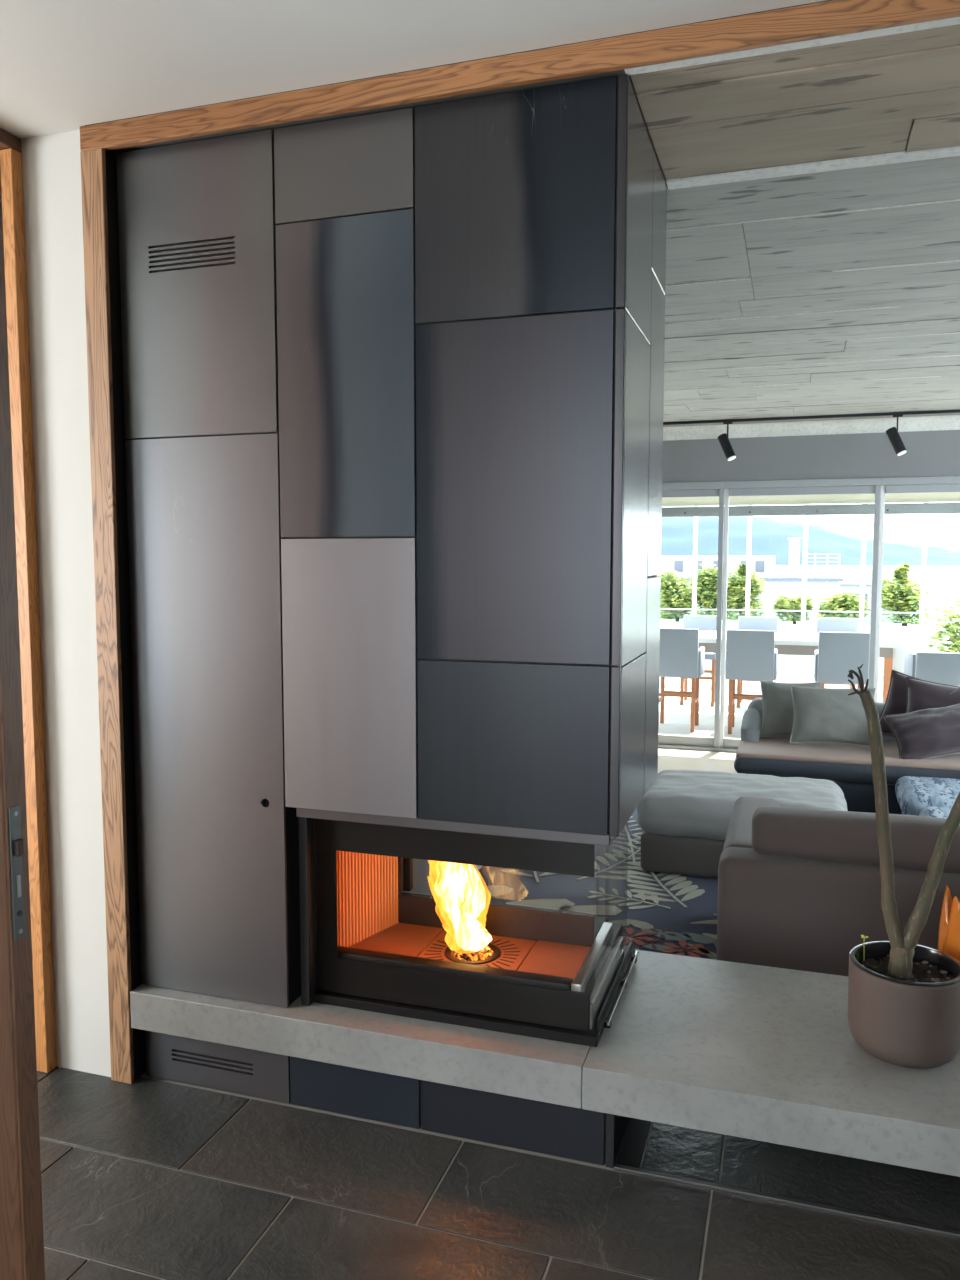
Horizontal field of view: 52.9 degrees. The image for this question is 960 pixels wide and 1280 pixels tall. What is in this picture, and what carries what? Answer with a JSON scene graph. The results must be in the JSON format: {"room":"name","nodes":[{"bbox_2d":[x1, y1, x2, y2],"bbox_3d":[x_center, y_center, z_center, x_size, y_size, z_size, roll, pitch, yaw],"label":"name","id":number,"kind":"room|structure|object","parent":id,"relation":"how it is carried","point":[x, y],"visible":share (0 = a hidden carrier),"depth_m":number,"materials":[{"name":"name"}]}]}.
{"room":"entrance hall","nodes":[
{"label":"entrance hall","id":0,"kind":"room"},
{"bbox_2d":[21,129,110,1076],"bbox_3d":[-1.688,-0.095,3.270,1.560,2.643,0.730,2,5,18],"label":"wall","id":1,"kind":"structure","parent":0,"point":[51,164],"depth_m":2.71,"materials":[{"name":"white paint"}]},
{"bbox_2d":[80,148,145,1083],"bbox_3d":[-0.921,-0.041,2.991,0.071,2.576,0.700,2,5,18],"label":"trim","id":2,"kind":"structure","parent":1,"relation":"attached to","point":[98,166],"depth_m":2.66,"materials":[{"name":"brown wood"}]},
{"bbox_2d":[80,0,959,151],"bbox_3d":[1.050,-1.272,1.883,4.438,0.063,0.022,2,5,18],"label":"trim","id":3,"kind":"structure","parent":1,"relation":"attached to","point":[832,18],"depth_m":2.17,"materials":[{"name":"brown wood"}]},
{"bbox_2d":[0,0,825,138],"bbox_3d":[-0.473,-1.202,-0.263,6.400,0.160,5.400,2,5,18],"label":"ceiling","id":4,"kind":"structure","parent":0,"point":[64,64],"depth_m":2.13,"materials":[{"name":"white paint"}]},
{"bbox_2d":[37,1067,959,1279],"bbox_3d":[0.121,1.560,0.182,5.000,0.140,5.770,2,5,18],"label":"floor","id":5,"kind":"structure","parent":0,"point":[148,1178],"depth_m":2.24,"materials":[{"name":"tile"}]},
{"bbox_2d":[116,74,666,1167],"bbox_3d":[-0.215,-0.029,2.810,1.375,2.582,0.696,2,5,18],"label":"fireplace","id":6,"kind":"object","parent":5,"relation":"on","point":[393,381],"visible":0.91,"depth_m":2.45,"materials":[{"name":"grey metal"}]},
{"bbox_2d":[130,984,590,1108],"bbox_3d":[-0.258,1.038,2.890,1.304,0.107,0.743,2,5,18],"label":"hearth slab","id":7,"kind":"object","parent":6,"relation":"on","point":[520,1066],"visible":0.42,"depth_m":2.52,"materials":[{"name":"grey concrete"}]},
{"bbox_2d":[298,817,638,1046],"bbox_3d":[0.010,0.710,2.807,0.842,0.560,0.650,2,5,18],"label":"insert","id":8,"kind":"object","parent":7,"relation":"on","point":[367,943],"visible":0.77,"depth_m":2.63,"materials":[{"name":"black metal"}]},
{"bbox_2d":[454,945,492,960],"bbox_3d":[-0.021,0.868,2.704,0.116,0.030,0.116,2,5,18],"label":"bed","id":9,"kind":"object","parent":8,"relation":"on","point":[486,951],"visible":0.57,"depth_m":2.68,"materials":[{"name":"orange"}]},
{"bbox_2d":[428,860,491,952],"bbox_3d":[-0.063,0.679,2.695,0.198,0.368,0.131,5,7,43],"label":"flame","id":10,"kind":"object","parent":9,"relation":"on","point":[460,901],"visible":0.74,"depth_m":2.67,"materials":[{"name":"yellow"}]},
{"bbox_2d":[616,1118,650,1167],"bbox_3d":[0.468,1.278,2.703,0.057,0.006,0.674,2,5,18],"label":"trim","id":11,"kind":"structure","parent":5,"relation":"on","point":[632,1147],"depth_m":2.48,"materials":[{"name":"black metal"}]},
{"bbox_2d":[614,1164,959,1238],"bbox_3d":[1.752,1.342,1.921,2.988,0.010,0.015,2,5,18],"label":"trim","id":12,"kind":"structure","parent":5,"relation":"on","point":[617,1167],"depth_m":2.25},
{"bbox_2d":[85,0,959,426],"bbox_3d":[1.780,-1.617,5.003,7.400,0.220,6.398,2,5,18],"label":"ceiling","id":13,"kind":"structure","parent":0,"point":[836,292],"depth_m":3.14,"materials":[{"name":"wood"}]},
{"bbox_2d":[663,409,959,424],"bbox_3d":[2.582,-1.722,7.454,6.800,0.021,0.030,2,5,18],"label":"track","id":14,"kind":"object","parent":13,"relation":"attached to","point":[956,410],"visible":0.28,"depth_m":7.44,"materials":[{"name":"black metal"}]},
{"bbox_2d":[718,422,735,460],"bbox_3d":[1.963,-1.576,7.669,0.157,0.304,0.076,5,7,44],"label":"spotlight","id":15,"kind":"object","parent":14,"relation":"attached to","point":[723,439],"visible":1,"depth_m":7.65,"materials":[{"name":"black metal"}]},
{"bbox_2d":[886,415,906,455],"bbox_3d":[3.144,-1.543,7.285,0.157,0.304,0.076,5,7,44],"label":"spotlight","id":16,"kind":"object","parent":14,"relation":"attached to","point":[892,433],"visible":1,"depth_m":7.26,"materials":[{"name":"black metal"}]},
{"bbox_2d":[658,687,882,772],"bbox_3d":[2.419,1.105,7.520,18.000,0.170,9.629,2,5,18],"label":"floor","id":17,"kind":"structure","parent":0,"point":[677,717],"depth_m":9.34,"materials":[{"name":"tile"}]},
{"bbox_2d":[469,807,717,959],"bbox_3d":[0.881,1.231,4.910,3.900,0.017,3.550,2,5,18],"label":"rug","id":18,"kind":"object","parent":17,"relation":"on","point":[660,912],"visible":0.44,"depth_m":4.69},
{"bbox_2d":[404,858,481,894],"bbox_3d":[-0.597,0.837,4.939,1.174,0.762,1.075,2,5,18],"label":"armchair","id":19,"kind":"object","parent":18,"relation":"on","point":[421,868],"visible":0.02,"depth_m":4.29,"materials":[{"name":"fabric"}]},
{"bbox_2d":[642,938,663,948],"bbox_3d":[0.740,1.294,4.111,0.112,0.004,0.116,2,5,18],"label":"flower","id":20,"kind":"object","parent":18,"relation":"on","point":[647,943],"depth_m":4.11,"materials":[{"name":"fabric"}]},
{"bbox_2d":[647,928,674,939],"bbox_3d":[0.797,1.284,4.218,0.123,0.004,0.128,2,5,18],"label":"flower","id":21,"kind":"object","parent":18,"relation":"on","point":[652,933],"depth_m":4.22,"materials":[{"name":"fabric"}]},
{"bbox_2d":[661,940,709,957],"bbox_3d":[0.864,1.299,4.039,0.197,0.005,0.202,2,5,18],"label":"flower","id":22,"kind":"object","parent":18,"relation":"on","point":[691,948],"depth_m":4.06,"materials":[{"name":"red fabric"}]},
{"bbox_2d":[637,769,847,877],"bbox_3d":[1.420,0.983,5.215,1.075,0.425,0.820,2,5,18],"label":"ottoman","id":23,"kind":"object","parent":18,"relation":"on","point":[684,816],"visible":0.55,"depth_m":4.98,"materials":[{"name":"grey fabric"}]},
{"bbox_2d":[637,769,847,839],"bbox_3d":[1.419,0.899,5.209,1.068,0.256,0.813,2,5,18],"label":"cushion","id":24,"kind":"object","parent":23,"relation":"on","point":[678,804],"depth_m":4.99,"materials":[{"name":"grey fabric"}]},
{"bbox_2d":[716,796,959,976],"bbox_3d":[2.329,0.971,3.506,2.795,0.740,1.073,2,5,18],"label":"sofa","id":25,"kind":"object","parent":18,"relation":"on","point":[799,888],"visible":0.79,"depth_m":3.35,"materials":[{"name":"grey fabric"}]},
{"bbox_2d":[751,806,959,873],"bbox_3d":[1.542,0.710,3.351,1.153,0.181,0.205,2,5,18],"label":"cushion","id":26,"kind":"object","parent":25,"relation":"on","point":[792,835],"depth_m":3.36,"materials":[{"name":"grey fabric"}]},
{"bbox_2d":[895,776,959,818],"bbox_3d":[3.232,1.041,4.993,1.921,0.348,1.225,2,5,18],"label":"cushion","id":27,"kind":"object","parent":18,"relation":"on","point":[917,796],"visible":0.47,"depth_m":5.34,"materials":[{"name":"blue fabric"}]},
{"bbox_2d":[658,628,704,731],"bbox_3d":[1.926,0.364,9.398,0.474,0.990,0.540,2,5,18],"label":"chair","id":28,"kind":"object","parent":17,"relation":"on","point":[681,656],"visible":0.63,"depth_m":9.13,"materials":[{"name":"fabric"}]},
{"bbox_2d":[680,615,716,705],"bbox_3d":[2.508,0.227,11.011,0.474,0.990,0.540,2,5,18],"label":"chair","id":29,"kind":"object","parent":17,"relation":"on","point":[701,622],"visible":0.25,"depth_m":11.15,"materials":[{"name":"fabric"}]},
{"bbox_2d":[725,629,777,733],"bbox_3d":[2.577,0.382,9.186,0.474,0.990,0.540,2,5,18],"label":"chair","id":30,"kind":"object","parent":17,"relation":"on","point":[750,654],"visible":0.83,"depth_m":8.92,"materials":[{"name":"fabric"}]},
{"bbox_2d":[737,616,778,707],"bbox_3d":[3.097,0.244,10.819,0.474,0.990,0.540,2,5,18],"label":"chair","id":31,"kind":"object","parent":17,"relation":"on","point":[744,622],"visible":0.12,"depth_m":10.98,"materials":[{"name":"fabric"}]},
{"bbox_2d":[659,502,928,695],"bbox_3d":[3.885,-1.026,11.837,17.800,3.350,0.160,2,5,18],"label":"pergola","id":32,"kind":"object","parent":17,"relation":"on","point":[782,676],"visible":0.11,"depth_m":11.87,"materials":[{"name":"metal"}]},
{"bbox_2d":[699,631,924,701],"bbox_3d":[2.540,0.369,10.136,3.770,0.855,1.000,2,5,18],"label":"table","id":33,"kind":"object","parent":17,"relation":"on","point":[892,647],"visible":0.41,"depth_m":9.50,"materials":[{"name":"grey wood"}]},
{"bbox_2d":[814,617,857,688],"bbox_3d":[3.905,0.266,10.556,0.474,0.990,0.540,2,5,18],"label":"chair","id":34,"kind":"object","parent":17,"relation":"on","point":[823,624],"visible":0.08,"depth_m":10.72,"materials":[{"name":"fabric"}]},
{"bbox_2d":[814,632,869,687],"bbox_3d":[3.347,0.403,8.935,0.474,0.990,0.540,2,5,18],"label":"chair","id":35,"kind":"object","parent":17,"relation":"on","point":[838,653],"visible":0.56,"depth_m":8.66,"materials":[{"name":"fabric"}]},
{"bbox_2d":[734,698,959,813],"bbox_3d":[3.327,0.803,6.150,3.264,0.639,1.061,2,5,18],"label":"sofa","id":36,"kind":"object","parent":17,"relation":"on","point":[849,767],"visible":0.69,"depth_m":6.04,"materials":[{"name":"grey fabric"}]},
{"bbox_2d":[760,680,820,736],"bbox_3d":[2.138,0.480,6.640,0.409,0.388,0.178,1,5,9],"label":"cushion","id":37,"kind":"object","parent":36,"relation":"on","point":[777,716],"visible":0.54,"depth_m":6.61,"materials":[{"name":"grey fabric"}]},
{"bbox_2d":[789,685,875,746],"bbox_3d":[2.330,0.502,6.381,0.544,0.382,0.200,1,5,11],"label":"cushion","id":38,"kind":"object","parent":36,"relation":"on","point":[820,715],"visible":0.86,"depth_m":6.33,"materials":[{"name":"grey fabric"}]},
{"bbox_2d":[734,750,959,784],"bbox_3d":[3.288,0.821,6.034,3.262,0.143,0.809,2,5,18],"label":"seat cushion","id":39,"kind":"object","parent":36,"relation":"on","point":[842,767],"depth_m":6.01,"materials":[{"name":"grey fabric"}]},
{"bbox_2d":[879,669,917,736],"bbox_3d":[2.921,0.475,6.426,0.537,0.536,0.192,4,6,39],"label":"cushion","id":40,"kind":"object","parent":36,"relation":"on","point":[896,699],"visible":0.31,"depth_m":6.47,"materials":[{"name":"fabric"}]},
{"bbox_2d":[881,704,959,758],"bbox_3d":[2.912,0.568,6.045,0.700,0.375,0.274,0,5,4],"label":"cushion","id":41,"kind":"object","parent":36,"relation":"on","point":[932,732],"visible":0.96,"depth_m":5.97,"materials":[{"name":"fabric"}]},
{"bbox_2d":[905,676,959,712],"bbox_3d":[3.040,0.497,6.189,0.667,0.490,0.221,2,5,25],"label":"cushion","id":42,"kind":"object","parent":36,"relation":"on","point":[921,694],"visible":0.41,"depth_m":6.21,"materials":[{"name":"fabric"}]},
{"bbox_2d":[904,650,959,685],"bbox_3d":[4.167,0.513,8.506,0.744,0.845,0.540,1,5,15],"label":"lounge chair","id":43,"kind":"object","parent":17,"relation":"on","point":[938,667],"visible":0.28,"depth_m":8.28,"materials":[{"name":"fabric"}]},
{"bbox_2d":[705,667,882,674],"bbox_3d":[4.366,0.529,13.447,18.000,0.319,2.899,2,5,18],"label":"floor","id":44,"kind":"structure","parent":0,"point":[705,667],"depth_m":12.96,"materials":[{"name":"tile"}]},
{"bbox_2d":[660,619,682,627],"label":"planter","id":45,"kind":"object","parent":44,"relation":"on","point":[664,623],"depth_m":13.44,"materials":[{"name":"white"}]},
{"bbox_2d":[657,570,698,620],"bbox_3d":[2.824,-0.628,13.779,0.773,0.738,0.537,2,5,18],"label":"shrub","id":46,"kind":"object","parent":45,"relation":"on","point":[673,595],"visible":0.77,"depth_m":13.71,"materials":[{"name":"green plant"}]},
{"bbox_2d":[705,660,711,667],"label":"planter","id":47,"kind":"object","parent":44,"relation":"on","point":[708,663],"depth_m":13.30,"materials":[{"name":"white"}]},
{"bbox_2d":[726,620,737,630],"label":"planter","id":48,"kind":"object","parent":44,"relation":"on","point":[730,624],"depth_m":13.18,"materials":[{"name":"white"}]},
{"bbox_2d":[689,563,736,617],"bbox_3d":[3.277,-0.668,13.631,0.696,0.846,0.564,2,5,18],"label":"shrub","id":49,"kind":"object","parent":48,"relation":"on","point":[707,582],"visible":0.7,"depth_m":13.53,"materials":[{"name":"green plant"}]},
{"bbox_2d":[722,563,767,620],"bbox_3d":[3.690,-0.652,13.516,0.698,0.839,0.480,2,5,18],"label":"shrub","id":50,"kind":"object","parent":48,"relation":"on","point":[737,599],"visible":0.77,"depth_m":13.44,"materials":[{"name":"green plant"}]},
{"bbox_2d":[777,655,813,670],"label":"planter","id":51,"kind":"object","parent":44,"relation":"on","point":[788,662],"depth_m":12.95,"materials":[{"name":"white"}]},
{"bbox_2d":[777,621,816,632],"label":"planter","id":52,"kind":"object","parent":44,"relation":"on","point":[785,627],"depth_m":12.95,"materials":[{"name":"white"}]},
{"bbox_2d":[771,594,815,623],"bbox_3d":[4.325,-0.425,13.332,0.598,0.425,0.408,2,5,18],"label":"shrub","id":53,"kind":"object","parent":52,"relation":"on","point":[784,602],"visible":0.72,"depth_m":13.24,"materials":[{"name":"green plant"}]},
{"bbox_2d":[858,623,869,632],"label":"planter","id":54,"kind":"object","parent":44,"relation":"on","point":[866,627],"depth_m":12.65,"materials":[{"name":"white"}]},
{"bbox_2d":[816,592,870,621],"bbox_3d":[4.968,-0.430,13.156,0.729,0.464,0.531,4,6,38],"label":"shrub","id":55,"kind":"object","parent":54,"relation":"on","point":[845,601],"visible":0.77,"depth_m":13.07,"materials":[{"name":"green plant"}]},
{"bbox_2d":[879,658,883,672],"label":"planter","id":56,"kind":"object","parent":44,"relation":"on","point":[881,660],"depth_m":12.61,"materials":[{"name":"white"}]},
{"bbox_2d":[880,623,918,638],"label":"planter","id":57,"kind":"object","parent":44,"relation":"on","point":[898,629],"depth_m":12.55,"materials":[{"name":"white"}]},
{"bbox_2d":[881,563,940,625],"bbox_3d":[5.685,-0.603,12.861,0.876,0.852,0.622,2,5,18],"label":"shrub","id":58,"kind":"object","parent":57,"relation":"on","point":[898,594],"visible":0.88,"depth_m":12.81,"materials":[{"name":"green plant"}]},
{"bbox_2d":[923,624,945,652],"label":"planter","id":59,"kind":"object","parent":44,"relation":"on","point":[927,627],"depth_m":12.41,"materials":[{"name":"white"}]},
{"bbox_2d":[927,596,959,652],"bbox_3d":[6.176,-0.052,11.901,1.218,1.118,0.822,2,5,18],"label":"shrub","id":60,"kind":"object","parent":44,"relation":"on","point":[954,636],"visible":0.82,"depth_m":12.00,"materials":[{"name":"green plant"}]},
{"bbox_2d":[662,415,959,482],"bbox_3d":[2.721,-0.400,7.995,7.000,2.748,0.300,2,5,18],"label":"wall","id":61,"kind":"structure","parent":0,"point":[929,453],"depth_m":7.84,"materials":[{"name":"grey paint"}]},
{"bbox_2d":[658,481,724,751],"bbox_3d":[1.484,-0.205,8.407,1.215,2.291,0.120,2,5,18],"label":"window","id":62,"kind":"structure","parent":61,"relation":"attached to","point":[683,489],"depth_m":8.21,"materials":[{"name":"metal"}]},
{"bbox_2d":[719,478,880,752],"bbox_3d":[2.640,-0.173,8.030,1.217,2.291,0.120,2,5,18],"label":"door frame","id":63,"kind":"structure","parent":61,"relation":"attached to","point":[852,485],"depth_m":7.91,"materials":[{"name":"metal"}]},
{"bbox_2d":[662,492,959,516],"bbox_3d":[2.724,-1.237,8.257,6.850,0.330,0.308,2,5,18],"label":"awning","id":64,"kind":"object","parent":61,"relation":"attached to","point":[895,503],"visible":0.4,"depth_m":8.32,"materials":[{"name":"fabric"}]},
{"bbox_2d":[874,476,959,701],"bbox_3d":[3.797,-0.141,7.653,1.218,2.291,0.120,2,5,18],"label":"window","id":65,"kind":"structure","parent":61,"relation":"attached to","point":[936,484],"depth_m":7.69,"materials":[{"name":"metal"}]},
{"label":"outside","id":66,"kind":"structure","parent":0,"visible":0},
{"bbox_2d":[775,565,959,652],"bbox_3d":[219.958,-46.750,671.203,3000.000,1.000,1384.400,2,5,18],"label":"ground","id":67,"kind":"structure","parent":66,"point":[942,582],"depth_m":482.59,"materials":[{"name":"white"}]},
{"bbox_2d":[660,538,843,621],"bbox_3d":[11.485,0.822,41.703,7.450,10.330,6.400,2,5,18],"label":"building","id":68,"kind":"structure","parent":67,"relation":"on","point":[790,585],"depth_m":38.85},
{"bbox_2d":[802,554,840,577],"bbox_3d":[13.385,-2.918,37.851,1.410,0.945,0.085,2,5,18],"label":"roof railing","id":69,"kind":"object","parent":68,"relation":"on","point":[814,557],"visible":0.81,"depth_m":37.83,"materials":[{"name":"white metal"}]},
{"bbox_2d":[839,578,913,624],"bbox_3d":[18.703,1.087,49.915,5.900,8.420,6.400,2,5,18],"label":"house","id":70,"kind":"structure","parent":67,"relation":"on","point":[849,585],"depth_m":46.55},
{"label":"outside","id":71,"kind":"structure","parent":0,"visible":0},
{"bbox_2d":[661,516,959,565],"bbox_3d":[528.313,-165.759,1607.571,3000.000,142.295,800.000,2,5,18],"label":"hill","id":72,"kind":"structure","parent":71,"point":[769,536],"depth_m":1503.62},
{"bbox_3d":[-2.343,0.261,-0.128,0.258,2.780,3.860,2,5,18],"label":"wall","id":73,"kind":"structure","parent":0,"visible":0},
{"bbox_2d":[0,164,44,1279],"bbox_3d":[-1.130,0.069,1.536,0.984,2.587,0.040,2,5,18],"label":"door","id":74,"kind":"structure","parent":73,"relation":"in","point":[21,1213],"depth_m":1.41,"materials":[{"name":"brown wood"}]},
{"bbox_2d":[0,128,56,1072],"bbox_3d":[-1.523,-0.008,2.228,0.195,2.639,1.154,2,5,18],"label":"trim","id":75,"kind":"structure","parent":73,"relation":"attached to","point":[10,145],"depth_m":2.71,"materials":[{"name":"brown wood"}]},
{"bbox_3d":[2.589,0.315,-0.746,0.200,2.780,5.745,2,5,18],"label":"wall","id":76,"kind":"structure","parent":0,"visible":0},
{"bbox_2d":[582,950,959,1176],"bbox_3d":[1.816,1.096,2.214,3.057,0.107,0.743,2,5,18],"label":"bench slab","id":77,"kind":"object","parent":76,"relation":"attached to","point":[768,1054],"visible":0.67,"depth_m":2.32,"materials":[{"name":"grey concrete"}]},
{"bbox_2d":[847,664,959,1067],"bbox_3d":[1.139,0.545,2.368,0.464,0.964,0.267,1,5,9],"label":"potted plant","id":78,"kind":"object","parent":77,"relation":"on","point":[904,995],"visible":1,"depth_m":2.39,"materials":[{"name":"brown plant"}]},
{"bbox_2d":[937,885,959,961],"bbox_3d":[1.320,0.839,2.574,0.176,0.343,0.177,2,5,18],"label":"glass vase","id":79,"kind":"object","parent":77,"relation":"on","point":[949,923],"visible":0.48,"depth_m":2.54,"materials":[{"name":"orange glass"}]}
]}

